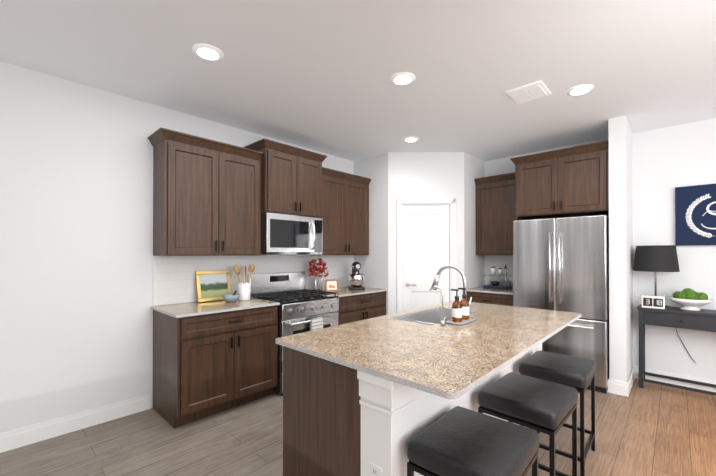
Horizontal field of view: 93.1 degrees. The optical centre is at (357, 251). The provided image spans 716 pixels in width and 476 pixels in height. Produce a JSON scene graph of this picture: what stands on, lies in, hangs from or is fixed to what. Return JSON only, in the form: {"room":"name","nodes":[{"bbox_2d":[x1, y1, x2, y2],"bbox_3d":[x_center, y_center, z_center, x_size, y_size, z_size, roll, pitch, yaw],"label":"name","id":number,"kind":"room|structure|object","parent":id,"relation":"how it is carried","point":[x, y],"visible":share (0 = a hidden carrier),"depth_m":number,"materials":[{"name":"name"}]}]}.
{"room":"kitchen","nodes":[
{"label":"kitchen","id":0,"kind":"room"},
{"bbox_2d":[0,61,352,432],"bbox_3d":[-2.417,0.031,2.554,0.120,2.740,9.620,0,0,43],"label":"wall","id":1,"kind":"structure","parent":0,"point":[76,245],"depth_m":2.67,"materials":[{"name":"white paint"}]},
{"bbox_2d":[0,394,150,452],"bbox_3d":[-3.761,1.325,1.018,0.015,0.135,5.550,0,0,43],"label":"baseboard","id":2,"kind":"structure","parent":1,"relation":"attached to","point":[27,435],"depth_m":2.63,"materials":[{"name":"white"}]},
{"bbox_2d":[148,127,263,255],"bbox_3d":[-1.425,-0.496,3.260,0.357,1.060,0.957,0,0,43],"label":"upper cabinet","id":3,"kind":"object","parent":1,"relation":"attached to","point":[206,197],"visible":1,"depth_m":3.08,"materials":[{"name":"brown wood"}]},
{"bbox_2d":[153,255,353,305],"bbox_3d":[-0.959,0.266,4.009,0.007,0.451,2.603,0,0,43],"label":"backsplash","id":4,"kind":"structure","parent":1,"relation":"attached to","point":[174,280],"depth_m":3.56,"materials":[{"name":"white tile"}]},
{"bbox_2d":[243,138,326,217],"bbox_3d":[-0.808,-0.774,3.863,0.432,0.738,0.848,0,0,43],"label":"upper cabinet","id":5,"kind":"object","parent":1,"relation":"attached to","point":[291,180],"visible":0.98,"depth_m":3.68,"materials":[{"name":"brown wood"}]},
{"bbox_2d":[261,213,322,254],"bbox_3d":[-0.798,-0.185,3.850,0.460,0.432,0.752,0,0,43],"label":"microwave","id":6,"kind":"object","parent":5,"relation":"attached to","point":[283,234],"visible":0.96,"depth_m":3.67,"materials":[{"name":"silver metal"}]},
{"bbox_2d":[322,167,370,254],"bbox_3d":[-0.256,-0.489,4.503,0.357,1.060,0.925,0,0,43],"label":"upper cabinet","id":7,"kind":"object","parent":1,"relation":"attached to","point":[345,206],"visible":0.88,"depth_m":4.38,"materials":[{"name":"brown wood"}]},
{"bbox_2d":[0,378,715,475],"bbox_3d":[0.497,1.417,-0.172,8.150,0.060,9.650,0,0,43],"label":"floor","id":8,"kind":"structure","parent":0,"point":[650,429],"depth_m":2.48,"materials":[{"name":"brown wood"}]},
{"bbox_2d":[150,297,279,427],"bbox_3d":[-1.306,0.946,3.157,0.662,0.915,0.932,0,0,43],"label":"base cabinet","id":9,"kind":"object","parent":8,"relation":"on","point":[210,358],"visible":0.98,"depth_m":2.90,"materials":[{"name":"brown wood"}]},
{"bbox_2d":[195,270,231,302],"bbox_3d":[-1.445,0.338,3.409,0.020,0.305,0.345,-18,-12,42],"label":"picture frame","id":10,"kind":"object","parent":9,"relation":"on","point":[215,285],"visible":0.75,"depth_m":3.39,"materials":[{"name":"gold metal"}]},
{"bbox_2d":[222,291,238,302],"bbox_3d":[-1.241,0.436,3.306,0.160,0.106,0.160,0,0,43],"label":"bowl","id":11,"kind":"object","parent":9,"relation":"on","point":[230,298],"visible":1,"depth_m":3.26,"materials":[{"name":"grey ceramic"}]},
{"bbox_2d":[234,264,254,299],"bbox_3d":[-1.169,0.306,3.486,0.205,0.367,0.219,0,0,43],"label":"utensil crock","id":12,"kind":"object","parent":9,"relation":"on","point":[243,290],"visible":1,"depth_m":3.44,"materials":[{"name":"white ceramic"}]},
{"bbox_2d":[247,271,338,394],"bbox_3d":[-0.694,0.824,3.748,0.738,1.165,0.756,0,0,43],"label":"range","id":13,"kind":"object","parent":8,"relation":"on","point":[301,309],"visible":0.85,"depth_m":3.61,"materials":[{"name":"silver metal"}]},
{"bbox_2d":[324,287,387,324],"bbox_3d":[-0.145,0.953,4.391,0.662,0.915,0.925,0,0,43],"label":"base cabinet","id":14,"kind":"object","parent":8,"relation":"on","point":[359,305],"visible":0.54,"depth_m":4.17,"materials":[{"name":"brown wood"}]},
{"bbox_2d":[308,258,328,290],"bbox_3d":[-0.495,0.285,4.212,0.227,0.416,0.283,0,0,43],"label":"flower vase","id":15,"kind":"object","parent":14,"relation":"on","point":[318,281],"visible":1,"depth_m":4.17,"materials":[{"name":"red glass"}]},
{"bbox_2d":[325,279,338,291],"bbox_3d":[-0.323,0.416,4.181,0.170,0.156,0.047,0,0,-19],"label":"photo frame","id":16,"kind":"object","parent":14,"relation":"on","point":[331,285],"visible":0.96,"depth_m":4.17,"materials":[{"name":"brown wood"}]},
{"bbox_2d":[348,262,364,289],"bbox_3d":[-0.022,0.312,4.556,0.341,0.365,0.330,0,0,43],"label":"stand mixer","id":17,"kind":"object","parent":14,"relation":"on","point":[356,280],"visible":1,"depth_m":4.42,"materials":[{"name":"black plastic"}]},
{"bbox_2d":[276,302,541,475],"bbox_3d":[0.558,0.953,2.373,0.828,0.894,2.120,0,0,43],"label":"kitchen island","id":18,"kind":"object","parent":8,"relation":"on","point":[374,396],"depth_m":1.58,"materials":[{"name":"stone"}]},
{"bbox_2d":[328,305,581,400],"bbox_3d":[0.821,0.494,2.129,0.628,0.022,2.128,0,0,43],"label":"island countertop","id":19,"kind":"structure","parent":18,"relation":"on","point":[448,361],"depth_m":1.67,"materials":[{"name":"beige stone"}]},
{"bbox_2d":[430,286,446,325],"bbox_3d":[0.536,0.355,2.273,0.113,0.256,0.056,0,0,43],"label":"filter faucet","id":20,"kind":"object","parent":19,"relation":"on","point":[442,322],"visible":1,"depth_m":2.23,"materials":[{"name":"silver metal"}]},
{"bbox_2d":[431,265,471,306],"bbox_3d":[0.708,0.291,2.589,0.307,0.388,0.105,0,0,43],"label":"faucet","id":21,"kind":"object","parent":19,"relation":"on","point":[437,277],"visible":0.62,"depth_m":2.54,"materials":[{"name":"silver metal"}]},
{"bbox_2d":[445,288,475,325],"bbox_3d":[0.710,0.369,2.344,0.120,0.230,0.240,0,0,43],"label":"soap tray","id":22,"kind":"object","parent":19,"relation":"on","point":[460,313],"visible":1,"depth_m":2.30,"materials":[{"name":"grey"}]},
{"bbox_2d":[407,406,538,475],"bbox_3d":[0.480,1.074,1.396,0.386,0.640,0.456,0,0,42],"label":"stool","id":23,"kind":"object","parent":8,"relation":"on","point":[458,441],"visible":1,"depth_m":1.33,"materials":[{"name":"black leather"}]},
{"bbox_2d":[467,286,512,305],"bbox_3d":[1.861,0.953,4.507,0.634,0.915,0.662,0,0,43],"label":"base cabinet","id":24,"kind":"object","parent":8,"relation":"on","point":[481,294],"visible":0.29,"depth_m":4.30,"materials":[{"name":"brown wood"}]},
{"bbox_2d":[483,265,511,288],"bbox_3d":[1.912,0.335,4.645,0.320,0.320,0.220,0,0,43],"label":"stand","id":25,"kind":"object","parent":24,"relation":"on","point":[495,285],"visible":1,"depth_m":4.62,"materials":[{"name":"blue"}]},
{"bbox_2d":[478,372,577,475],"bbox_3d":[0.940,1.076,1.870,0.386,0.640,0.456,0,0,45],"label":"stool","id":26,"kind":"object","parent":8,"relation":"on","point":[549,408],"visible":0.92,"depth_m":1.77,"materials":[{"name":"black leather"}]},
{"bbox_2d":[519,351,595,475],"bbox_3d":[1.388,1.079,2.354,0.386,0.640,0.456,0,0,42],"label":"stool","id":27,"kind":"object","parent":8,"relation":"on","point":[577,374],"visible":0.88,"depth_m":2.23,"materials":[{"name":"black leather"}]},
{"bbox_2d":[513,215,608,393],"bbox_3d":[2.370,0.515,3.904,0.884,1.785,0.840,0,0,43],"label":"fridge","id":28,"kind":"object","parent":8,"relation":"on","point":[561,264],"visible":0.71,"depth_m":3.55,"materials":[{"name":"silver metal"}]},
{"bbox_2d":[637,304,715,395],"bbox_3d":[3.461,0.989,3.202,1.250,0.830,0.336,0,0,43],"label":"console table","id":29,"kind":"object","parent":8,"relation":"on","point":[678,317],"visible":1,"depth_m":3.38,"materials":[{"name":"grey wood"}]},
{"bbox_2d":[641,295,664,308],"bbox_3d":[3.011,0.512,3.460,0.180,0.125,0.062,0,0,43],"label":"clock","id":30,"kind":"object","parent":29,"relation":"on","point":[653,302],"visible":1,"depth_m":3.44,"materials":[{"name":"white plastic"}]},
{"bbox_2d":[633,245,695,362],"bbox_3d":[3.146,0.535,3.493,0.486,1.202,0.372,0,0,43],"label":"lamp","id":31,"kind":"object","parent":29,"relation":"on","point":[655,259],"visible":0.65,"depth_m":3.41,"materials":[{"name":"black fabric"}]},
{"bbox_2d":[669,288,712,310],"bbox_3d":[3.303,0.469,3.371,0.320,0.211,0.320,0,0,43],"label":"moss bowl","id":32,"kind":"object","parent":29,"relation":"on","point":[689,299],"visible":1,"depth_m":3.31,"materials":[{"name":"white ceramic"}]},
{"bbox_2d":[0,0,715,161],"bbox_3d":[0.497,-1.383,-0.158,8.150,0.060,9.650,0,0,43],"label":"ceiling","id":33,"kind":"structure","parent":0,"point":[315,75],"depth_m":2.41,"materials":[{"name":"white paint"}]},
{"bbox_2d":[192,44,223,60],"bbox_3d":[-1.007,-1.335,2.279,0.196,0.012,0.196,0,0,43],"label":"recessed light","id":34,"kind":"object","parent":33,"relation":"in","point":[208,52],"visible":0.98,"depth_m":2.26,"materials":[{"name":"white plastic"}]},
{"bbox_2d":[390,72,414,84],"bbox_3d":[0.344,-1.333,2.621,0.196,0.012,0.196,0,0,43],"label":"recessed light","id":35,"kind":"object","parent":33,"relation":"in","point":[402,78],"visible":0.98,"depth_m":2.60,"materials":[{"name":"white plastic"}]},
{"bbox_2d":[403,136,418,141],"bbox_3d":[0.625,-1.326,4.004,0.196,0.012,0.196,0,0,43],"label":"recessed light","id":36,"kind":"object","parent":33,"relation":"in","point":[410,139],"visible":0.96,"depth_m":3.98,"materials":[{"name":"white plastic"}]},
{"bbox_2d":[506,81,550,103],"bbox_3d":[1.430,-1.328,2.842,0.270,0.018,0.300,0,0,43],"label":"ceiling vent","id":37,"kind":"object","parent":33,"relation":"in","point":[532,91],"visible":1,"depth_m":2.81,"materials":[{"name":"white"}]},
{"bbox_2d":[566,84,593,95],"bbox_3d":[1.831,-1.332,2.801,0.196,0.012,0.196,0,0,43],"label":"recessed light","id":38,"kind":"object","parent":33,"relation":"in","point":[579,90],"visible":1,"depth_m":2.79,"materials":[{"name":"white"}]},
{"bbox_2d":[353,152,484,314],"bbox_3d":[0.894,0.043,4.968,1.396,2.740,1.327,0,0,43],"label":"wall","id":39,"kind":"structure","parent":0,"point":[393,176],"depth_m":4.52,"materials":[{"name":"white paint"}]},
{"bbox_2d":[397,198,455,312],"bbox_3d":[0.909,0.351,4.555,0.784,2.119,0.133,0,0,1],"label":"door frame","id":40,"kind":"structure","parent":39,"relation":"attached to","point":[451,203],"depth_m":4.50,"materials":[{"name":"white wood"}]},
{"bbox_2d":[403,205,449,310],"bbox_3d":[0.910,0.386,4.543,0.485,2.025,0.441,0,0,43],"label":"pantry door","id":41,"kind":"structure","parent":39,"relation":"in","point":[425,243],"depth_m":4.54,"materials":[{"name":"white"}]},
{"bbox_2d":[484,118,715,379],"bbox_3d":[3.795,0.034,3.233,8.000,2.740,0.120,0,0,43],"label":"wall","id":42,"kind":"structure","parent":0,"point":[666,161],"depth_m":3.60,"materials":[{"name":"white paint"}]},
{"bbox_2d":[474,172,514,254],"bbox_3d":[1.966,-0.489,4.626,0.634,1.060,0.357,0,0,43],"label":"upper cabinet","id":43,"kind":"object","parent":42,"relation":"attached to","point":[495,206],"visible":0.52,"depth_m":4.55,"materials":[{"name":"brown wood"}]},
{"bbox_2d":[484,255,512,287],"bbox_3d":[2.086,0.269,4.750,0.634,0.451,0.007,0,0,43],"label":"backsplash","id":44,"kind":"structure","parent":42,"relation":"attached to","point":[497,261],"depth_m":4.82,"materials":[{"name":"white tile"}]},
{"bbox_2d":[510,140,608,219],"bbox_3d":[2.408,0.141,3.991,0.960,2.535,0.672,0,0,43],"label":"upper cabinet","id":45,"kind":"object","parent":42,"relation":"attached to","point":[569,182],"visible":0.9,"depth_m":3.73,"materials":[{"name":"brown wood"}]},
{"bbox_2d":[636,366,715,391],"bbox_3d":[4.875,1.331,2.119,4.911,0.135,0.015,0,0,43],"label":"baseboard","id":46,"kind":"structure","parent":42,"relation":"attached to","point":[683,376],"depth_m":3.54,"materials":[{"name":"white wood"}]},
{"bbox_2d":[675,184,715,245],"bbox_3d":[3.554,-0.372,3.351,0.610,0.608,0.038,0,0,43],"label":"picture","id":47,"kind":"object","parent":42,"relation":"attached to","point":[695,214],"visible":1,"depth_m":3.44,"materials":[{"name":"blue fabric"}]},
{"bbox_2d":[608,116,632,381],"bbox_3d":[2.805,0.036,3.608,0.135,2.740,0.690,0,0,43],"label":"wall","id":48,"kind":"structure","parent":0,"point":[620,263],"depth_m":3.37,"materials":[{"name":"white paint"}]},
{"bbox_2d":[621,366,635,396],"bbox_3d":[2.839,1.338,3.546,0.047,0.135,0.685,0,0,43],"label":"baseboard","id":49,"kind":"structure","parent":48,"relation":"attached to","point":[626,387],"depth_m":3.33,"materials":[{"name":"white"}]}
]}

